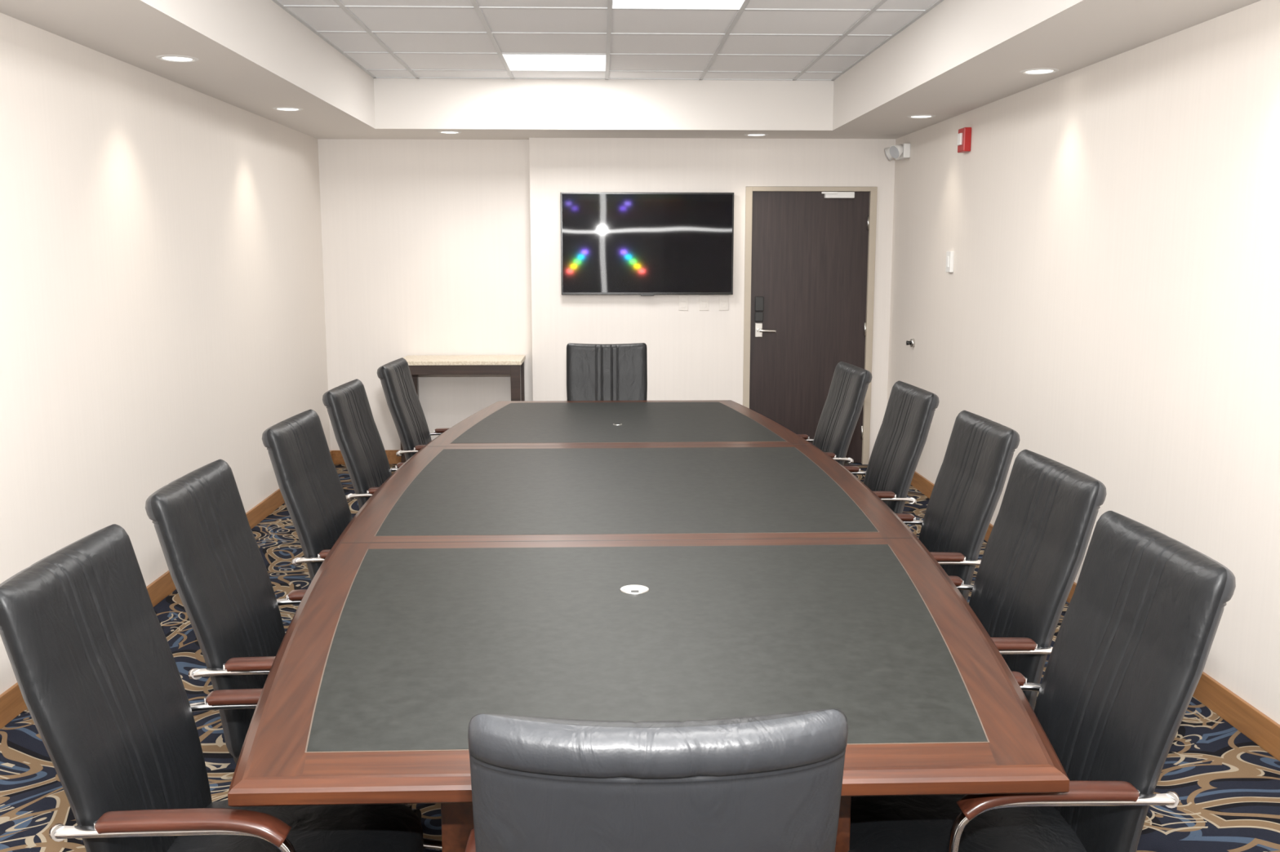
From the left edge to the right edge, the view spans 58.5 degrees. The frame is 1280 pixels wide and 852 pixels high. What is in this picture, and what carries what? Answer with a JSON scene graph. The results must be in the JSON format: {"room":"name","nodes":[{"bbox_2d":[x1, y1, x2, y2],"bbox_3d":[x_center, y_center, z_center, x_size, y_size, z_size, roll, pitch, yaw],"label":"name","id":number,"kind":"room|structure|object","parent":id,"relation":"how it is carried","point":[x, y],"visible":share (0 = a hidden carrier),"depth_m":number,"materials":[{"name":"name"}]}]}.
{"room":"conference room","nodes":[
{"label":"conference room","id":0,"kind":"room"},
{"bbox_2d":[0,12,330,694],"bbox_3d":[-2.266,-0.359,3.276,0.100,3.000,11.140,0,9,-2],"label":"wall","id":1,"kind":"structure","parent":0,"point":[162,304],"depth_m":5.13,"materials":[{"name":"white paint"}]},
{"bbox_2d":[0,450,332,729],"bbox_3d":[-2.207,1.077,3.447,0.015,0.110,11.040,0,9,-2],"label":"baseboard","id":2,"kind":"structure","parent":1,"relation":"attached to","point":[12,704],"depth_m":5.40,"materials":[{"name":"brown wood"}]},
{"bbox_2d":[317,138,533,450],"bbox_3d":[-1.617,-1.197,8.759,1.584,3.000,0.100,0,9,-2],"label":"wall","id":3,"kind":"structure","parent":0,"point":[426,243],"depth_m":8.70,"materials":[{"name":"white paint"}]},
{"bbox_2d":[332,449,400,464],"bbox_3d":[-0.803,0.247,8.874,3.174,0.110,0.165,0,9,-2],"label":"baseboard","id":4,"kind":"structure","parent":3,"relation":"attached to","point":[337,458],"depth_m":8.89,"materials":[{"name":"brown wood"}]},
{"bbox_2d":[277,0,937,79],"bbox_3d":[-0.068,-1.697,3.028,3.250,0.100,9.800,0,9,-2],"label":"ceiling","id":5,"kind":"structure","parent":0,"point":[321,19],"depth_m":6.26,"materials":[{"name":"white tile"}]},
{"bbox_2d":[502,54,605,71],"bbox_3d":[-0.524,-2.276,7.149,0.619,0.008,0.626,0,9,-2],"label":"ceiling light panel","id":6,"kind":"object","parent":5,"relation":"in","point":[514,62],"depth_m":7.13,"materials":[{"name":"white plastic"}]},
{"bbox_2d":[271,0,943,80],"bbox_3d":[-0.068,-1.647,3.036,3.150,0.010,9.700,0,9,-2],"label":"grid","id":7,"kind":"object","parent":5,"relation":"attached to","point":[609,8],"depth_m":6.23,"materials":[{"name":"white metal"}]},
{"bbox_2d":[612,0,744,8],"bbox_3d":[0.186,-1.985,5.245,0.619,0.008,0.626,0,9,-2],"label":"ceiling light panel","id":8,"kind":"object","parent":5,"relation":"in","point":[651,4],"depth_m":5.46,"materials":[{"name":"white plastic"}]},
{"bbox_2d":[0,0,1261,139],"bbox_3d":[-0.058,-1.549,3.122,4.315,0.460,11.040,0,9,-2],"label":"ceiling","id":9,"kind":"structure","parent":0,"point":[959,57],"depth_m":6.08,"materials":[{"name":"white paint"}]},
{"bbox_2d":[155,54,199,62],"bbox_3d":[-2.011,-1.613,4.966,0.176,0.041,0.176,0,9,-2],"label":"recessed light","id":10,"kind":"object","parent":9,"relation":"in","point":[171,58],"visible":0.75,"depth_m":4.95,"materials":[{"name":"white plastic"}]},
{"bbox_2d":[271,106,302,111],"bbox_3d":[-2.073,-1.882,6.725,0.176,0.041,0.176,0,9,-2],"label":"recessed light","id":11,"kind":"object","parent":9,"relation":"in","point":[279,108],"visible":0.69,"depth_m":6.71,"materials":[{"name":"white plastic"}]},
{"bbox_2d":[436,130,462,133],"bbox_3d":[-1.339,-2.083,8.036,0.176,0.041,0.176,0,9,-2],"label":"recessed light","id":12,"kind":"object","parent":9,"relation":"in","point":[441,131],"visible":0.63,"depth_m":8.03,"materials":[{"name":"white plastic"}]},
{"bbox_2d":[744,133,768,136],"bbox_3d":[0.836,-2.109,8.210,0.176,0.041,0.176,0,9,-2],"label":"recessed light","id":13,"kind":"object","parent":9,"relation":"in","point":[752,134],"visible":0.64,"depth_m":8.22,"materials":[{"name":"white plastic"}]},
{"bbox_2d":[906,114,935,118],"bbox_3d":[1.746,-1.939,7.094,0.176,0.041,0.176,0,9,-2],"label":"recessed light","id":14,"kind":"object","parent":9,"relation":"in","point":[919,116],"visible":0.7,"depth_m":7.08,"materials":[{"name":"white plastic"}]},
{"bbox_2d":[1019,67,1059,75],"bbox_3d":[1.859,-1.667,5.317,0.176,0.041,0.176,0,9,-2],"label":"recessed light","id":15,"kind":"object","parent":9,"relation":"in","point":[1042,70],"visible":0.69,"depth_m":5.31,"materials":[{"name":"white plastic"}]},
{"bbox_2d":[528,137,746,405],"bbox_3d":[-0.018,-1.194,8.740,1.611,3.000,0.250,0,9,-2],"label":"wall","id":16,"kind":"structure","parent":0,"point":[694,353],"depth_m":8.64,"materials":[{"name":"white paint"}]},
{"bbox_2d":[560,192,733,296],"bbox_3d":[0.055,-1.360,8.558,1.290,0.763,0.064,0,9,-2],"label":"wall tv","id":17,"kind":"object","parent":16,"relation":"attached to","point":[644,244],"visible":1,"depth_m":8.53,"materials":[{"name":"black"}]},
{"bbox_2d":[678,295,688,310],"bbox_3d":[0.329,-0.934,8.662,0.072,0.116,0.007,0,9,-2],"label":"wall outlet","id":18,"kind":"object","parent":16,"relation":"attached to","point":[682,300],"visible":1,"depth_m":8.66,"materials":[{"name":"white plastic"}]},
{"bbox_2d":[699,294,708,310],"bbox_3d":[0.486,-0.935,8.667,0.072,0.116,0.007,0,9,-2],"label":"wall outlet","id":19,"kind":"object","parent":16,"relation":"attached to","point":[704,300],"visible":1,"depth_m":8.67,"materials":[{"name":"white plastic"}]},
{"bbox_2d":[719,294,728,310],"bbox_3d":[0.636,-0.936,8.672,0.072,0.116,0.007,0,9,-2],"label":"wall outlet","id":20,"kind":"object","parent":16,"relation":"attached to","point":[723,299],"visible":1,"depth_m":8.67,"materials":[{"name":"white plastic"}]},
{"bbox_2d":[742,186,877,464],"bbox_3d":[1.286,-0.747,8.734,0.990,2.118,0.128,0,9,-2],"label":"door","id":21,"kind":"structure","parent":16,"relation":"in","point":[810,251],"depth_m":8.71,"materials":[{"name":"brown wood"}]},
{"bbox_2d":[746,138,878,186],"bbox_3d":[1.281,-2.249,8.624,0.990,0.880,0.250,0,9,-2],"label":"header","id":22,"kind":"object","parent":16,"relation":"attached to","point":[770,162],"depth_m":8.54,"materials":[{"name":"white paint"}]},
{"bbox_2d":[0,462,1279,851],"bbox_3d":[-0.058,1.169,3.537,4.515,0.100,11.240,0,9,-2],"label":"floor","id":23,"kind":"structure","parent":0,"point":[1227,786],"depth_m":3.63,"materials":[{"name":"carpet"}]},
{"bbox_2d":[0,524,423,851],"bbox_3d":[-0.754,0.771,2.207,0.748,1.088,0.610,0,9,-2],"label":"chair","id":24,"kind":"object","parent":23,"relation":"on","point":[95,670],"visible":0.91,"depth_m":2.13,"materials":[{"name":"black leather"}]},
{"bbox_2d":[145,459,442,851],"bbox_3d":[-0.805,0.659,2.937,0.748,1.088,0.610,0,9,-2],"label":"chair","id":25,"kind":"object","parent":23,"relation":"on","point":[219,574],"visible":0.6,"depth_m":2.79,"materials":[{"name":"black leather"}]},
{"bbox_2d":[262,409,352,582],"bbox_3d":[-0.849,0.512,3.897,0.748,1.088,0.611,0,9,0],"label":"chair","id":26,"kind":"object","parent":23,"relation":"on","point":[311,488],"visible":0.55,"depth_m":3.75,"materials":[{"name":"black leather"}]},
{"bbox_2d":[322,378,404,510],"bbox_3d":[-0.923,0.366,4.854,0.748,1.088,0.611,0,9,0],"label":"chair","id":27,"kind":"object","parent":23,"relation":"on","point":[356,433],"visible":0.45,"depth_m":4.70,"materials":[{"name":"black leather"}]},
{"bbox_2d":[377,357,449,461],"bbox_3d":[-0.933,0.214,5.853,0.748,1.088,0.611,0,9,0],"label":"chair","id":28,"kind":"object","parent":23,"relation":"on","point":[405,407],"visible":0.41,"depth_m":5.69,"materials":[{"name":"black leather"}]},
{"bbox_2d":[400,355,525,462],"bbox_3d":[-1.326,-0.088,8.620,0.905,0.850,0.490,0,9,-2],"label":"console table","id":29,"kind":"object","parent":23,"relation":"on","point":[513,365],"visible":0.55,"depth_m":8.35,"materials":[{"name":"stone"}]},
{"bbox_2d":[566,342,647,400],"bbox_3d":[-0.192,0.080,6.728,0.610,1.088,0.748,0,9,-2],"label":"chair","id":30,"kind":"object","parent":23,"relation":"on","point":[594,372],"visible":0.31,"depth_m":6.92,"materials":[{"name":"black leather"}]},
{"bbox_2d":[227,400,1069,851],"bbox_3d":[-0.063,0.593,4.443,1.874,0.766,4.975,0,9,-2],"label":"conference table","id":31,"kind":"object","parent":23,"relation":"on","point":[610,561],"visible":0.95,"depth_m":2.75,"materials":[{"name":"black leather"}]},
{"bbox_2d":[465,708,848,851],"bbox_3d":[0.013,0.840,1.853,0.610,1.058,0.748,0,9,-2],"label":"chair","id":32,"kind":"object","parent":23,"relation":"on","point":[772,783],"visible":1,"depth_m":1.45,"materials":[{"name":"black leather"}]},
{"bbox_2d":[797,361,871,466],"bbox_3d":[0.729,0.247,5.634,0.748,1.088,0.610,-1,9,-5],"label":"chair","id":33,"kind":"object","parent":23,"relation":"on","point":[842,407],"visible":0.36,"depth_m":5.52,"materials":[{"name":"black leather"}]},
{"bbox_2d":[843,381,939,513],"bbox_3d":[0.820,0.380,4.766,0.748,1.088,0.611,-1,9,-4],"label":"chair","id":34,"kind":"object","parent":23,"relation":"on","point":[903,433],"visible":0.44,"depth_m":4.65,"materials":[{"name":"black leather"}]},
{"bbox_2d":[895,410,1020,601],"bbox_3d":[0.837,0.519,3.855,0.748,1.088,0.610,0,9,-3],"label":"chair","id":35,"kind":"object","parent":23,"relation":"on","point":[969,485],"visible":0.48,"depth_m":3.74,"materials":[{"name":"black leather"}]},
{"bbox_2d":[948,449,1106,711],"bbox_3d":[0.785,0.640,3.062,0.748,1.088,0.610,0,9,-3],"label":"chair","id":36,"kind":"object","parent":23,"relation":"on","point":[1035,549],"visible":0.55,"depth_m":2.95,"materials":[{"name":"black leather"}]},
{"bbox_2d":[847,511,1235,851],"bbox_3d":[0.707,0.756,2.307,0.748,1.088,0.610,0,9,-2],"label":"chair","id":37,"kind":"object","parent":23,"relation":"on","point":[1134,641],"visible":0.8,"depth_m":2.22,"materials":[{"name":"black leather"}]},
{"bbox_2d":[869,138,895,458],"bbox_3d":[1.841,-1.204,8.804,0.130,3.000,0.250,0,9,-2],"label":"wall","id":38,"kind":"structure","parent":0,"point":[886,167],"depth_m":8.70,"materials":[{"name":"white paint"}]},
{"bbox_2d":[887,0,1279,724],"bbox_3d":[2.146,-0.382,3.429,0.100,3.000,11.140,0,9,-2],"label":"wall","id":39,"kind":"structure","parent":0,"point":[1110,300],"depth_m":4.72,"materials":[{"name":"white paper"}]},
{"bbox_2d":[884,143,910,160],"bbox_3d":[1.851,-1.976,8.246,0.140,0.106,0.291,0,9,-2],"label":"emergency light","id":40,"kind":"object","parent":39,"relation":"attached to","point":[899,152],"visible":1,"depth_m":8.14,"materials":[{"name":"white plastic"}]},
{"bbox_2d":[906,338,915,346],"bbox_3d":[1.909,-0.587,8.076,0.050,0.060,0.060,0,9,-2],"label":"door stop","id":41,"kind":"object","parent":39,"relation":"attached to","point":[912,343],"visible":1,"depth_m":8.06,"materials":[{"name":"silver metal"}]},
{"bbox_2d":[945,251,954,272],"bbox_3d":[1.948,-1.034,7.199,0.028,0.130,0.090,0,9,-2],"label":"light switch","id":42,"kind":"object","parent":39,"relation":"attached to","point":[949,255],"visible":1,"depth_m":7.16,"materials":[{"name":"white plastic"}]},
{"bbox_2d":[956,127,971,152],"bbox_3d":[1.941,-1.716,6.862,0.058,0.140,0.120,0,9,-2],"label":"fire alarm strobe","id":43,"kind":"object","parent":39,"relation":"attached to","point":[964,135],"visible":1,"depth_m":6.81,"materials":[{"name":"red plastic"}]},
{"bbox_2d":[910,471,1279,761],"bbox_3d":[2.093,1.065,3.521,0.015,0.110,10.890,0,9,-2],"label":"baseboard","id":44,"kind":"structure","parent":39,"relation":"attached to","point":[1260,729],"depth_m":3.98,"materials":[{"name":"brown wood"}]}
]}

